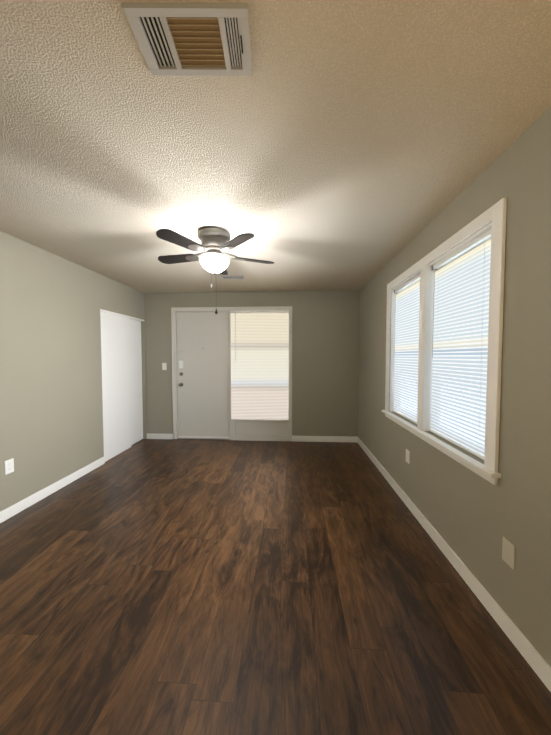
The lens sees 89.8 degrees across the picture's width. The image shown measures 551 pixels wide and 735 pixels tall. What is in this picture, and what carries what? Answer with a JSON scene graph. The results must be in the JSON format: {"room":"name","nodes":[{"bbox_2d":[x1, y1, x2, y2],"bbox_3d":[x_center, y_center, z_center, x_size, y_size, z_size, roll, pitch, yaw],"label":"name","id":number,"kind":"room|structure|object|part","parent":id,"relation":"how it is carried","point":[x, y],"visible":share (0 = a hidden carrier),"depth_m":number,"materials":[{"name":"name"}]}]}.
{"room":"empty living room","nodes":[
{"label":"empty living room","id":0,"kind":"room"},
{"bbox_2d":[0,231,146,510],"bbox_3d":[-2.367,0.107,1.501,0.120,2.400,6.362,0,2,3],"label":"wall","id":1,"kind":"structure","parent":0,"point":[51,401],"depth_m":2.74,"materials":[{"name":"beige paint"}]},
{"bbox_2d":[4,458,13,474],"bbox_3d":[-2.257,0.839,2.345,0.008,0.116,0.072,0,2,3],"label":"electrical outlet","id":2,"kind":"object","parent":1,"relation":"attached to","point":[9,465],"visible":1,"depth_m":2.34,"materials":[{"name":"white plastic"}]},
{"bbox_2d":[0,457,104,522],"bbox_3d":[-2.331,1.281,1.011,0.013,0.092,5.056,0,2,3],"label":"baseboard","id":3,"kind":"structure","parent":1,"relation":"attached to","point":[18,507],"depth_m":2.69,"materials":[{"name":"white wood"}]},
{"bbox_2d":[100,309,143,461],"bbox_3d":[-2.206,0.227,4.021,0.091,1.962,1.034,0,2,3],"label":"closet doors","id":4,"kind":"structure","parent":1,"relation":"in","point":[121,354],"depth_m":3.89,"materials":[{"name":"white paint"}]},
{"bbox_2d":[144,290,359,436],"bbox_3d":[-0.407,-0.012,4.515,3.457,2.400,0.120,0,2,3],"label":"wall","id":5,"kind":"structure","parent":0,"point":[325,361],"depth_m":4.41,"materials":[{"name":"beige paint"}]},
{"bbox_2d":[162,363,166,369],"bbox_3d":[-1.821,-0.018,4.523,0.072,0.116,0.020,0,2,3],"label":"light switch","id":6,"kind":"object","parent":5,"relation":"attached to","point":[164,366],"visible":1,"depth_m":4.53,"materials":[{"name":"white plastic"}]},
{"bbox_2d":[171,306,291,440],"bbox_3d":[-0.710,0.108,4.505,1.958,2.160,0.178,0,2,3],"label":"door frame","id":7,"kind":"structure","parent":5,"relation":"attached to","point":[231,373],"depth_m":4.48,"materials":[{"name":"grey paint"}]},
{"bbox_2d":[147,433,356,442],"bbox_3d":[-0.417,1.144,4.494,3.444,0.092,0.013,0,2,3],"label":"baseboard","id":8,"kind":"structure","parent":5,"relation":"attached to","point":[294,438],"depth_m":4.43,"materials":[{"name":"white wood"}]},
{"bbox_2d":[230,310,288,420],"bbox_3d":[-0.255,-0.029,4.405,0.930,1.749,0.040,0,2,3],"label":"blind","id":9,"kind":"object","parent":5,"relation":"attached to","point":[259,342],"depth_m":4.41,"materials":[{"name":"white plastic"}]},
{"bbox_2d":[0,439,550,734],"bbox_3d":[-0.582,1.360,1.450,3.697,0.100,6.362,0,2,3],"label":"floor","id":10,"kind":"structure","parent":0,"point":[186,587],"depth_m":1.49,"materials":[{"name":"wood"}]},
{"bbox_2d":[0,0,550,292],"bbox_3d":[-0.582,-1.138,1.352,3.697,0.100,6.362,0,2,3],"label":"ceiling","id":11,"kind":"structure","parent":0,"point":[334,145],"depth_m":1.27,"materials":[{"name":"white paint"}]},
{"bbox_2d":[123,2,252,75],"bbox_3d":[-0.265,-1.060,0.905,0.365,0.020,0.195,0,2,0],"label":"ceiling vent","id":12,"kind":"object","parent":11,"relation":"in","point":[192,39],"visible":1,"depth_m":0.89,"materials":[{"name":"grey metal"}]},
{"bbox_2d":[156,227,273,313],"bbox_3d":[-0.530,-0.780,2.362,1.017,0.694,1.007,0,2,3],"label":"ceiling fan","id":13,"kind":"object","parent":11,"relation":"hanging from","point":[216,243],"visible":1,"depth_m":2.23,"materials":[{"name":"silver metal"}]},
{"bbox_3d":[-0.514,-0.855,2.330,0.246,0.146,0.246,0,2,3],"label":"glass","id":14,"kind":"part","parent":13,"relation":"part of","materials":[{"name":"white glass"}]},
{"bbox_2d":[220,276,244,278],"bbox_3d":[-0.553,-1.171,3.593,0.300,0.010,0.120,0,2,3],"label":"ceiling vent","id":15,"kind":"object","parent":11,"relation":"in","point":[232,277],"visible":0.96,"depth_m":3.59,"materials":[{"name":"grey metal"}]},
{"bbox_2d":[358,107,550,666],"bbox_3d":[1.204,0.115,1.301,0.120,2.400,6.362,0,2,3],"label":"wall","id":16,"kind":"structure","parent":0,"point":[473,518],"depth_m":1.36,"materials":[{"name":"beige paint"}]},
{"bbox_2d":[406,449,409,463],"bbox_3d":[1.206,0.812,2.526,0.008,0.116,0.072,0,2,3],"label":"electrical outlet","id":17,"kind":"object","parent":16,"relation":"attached to","point":[408,456],"visible":1,"depth_m":2.52,"materials":[{"name":"white plastic"}]},
{"bbox_2d":[382,197,506,484],"bbox_3d":[1.231,-0.150,2.231,0.168,1.456,1.710,0,2,3],"label":"window","id":18,"kind":"structure","parent":16,"relation":"in","point":[495,216],"depth_m":1.77,"materials":[{"name":"white"}]},
{"bbox_2d":[393,229,490,459],"bbox_3d":[1.232,-0.145,2.227,0.046,1.294,1.472,0,2,3],"label":"window blinds","id":19,"kind":"object","parent":18,"relation":"attached to","point":[461,289],"visible":0.69,"depth_m":1.88,"materials":[{"name":"white plastic"}]},
{"bbox_3d":[1.300,-0.143,2.227,0.004,1.298,1.480,0,2,3],"label":"window pane","id":20,"kind":"part","parent":18,"relation":"part of","materials":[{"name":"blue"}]},
{"bbox_2d":[357,437,550,691],"bbox_3d":[1.138,1.268,1.351,0.013,0.092,6.122,0,2,3],"label":"baseboard","id":21,"kind":"structure","parent":16,"relation":"attached to","point":[533,658],"depth_m":1.54,"materials":[{"name":"white wood"}]},
{"bbox_2d":[502,537,514,569],"bbox_3d":[1.141,0.908,1.355,0.007,0.116,0.072,0,2,3],"label":"electrical outlet plate","id":22,"kind":"object","parent":16,"relation":"attached to","point":[508,552],"visible":1,"depth_m":1.35,"materials":[{"name":"beige plastic"}]}
]}

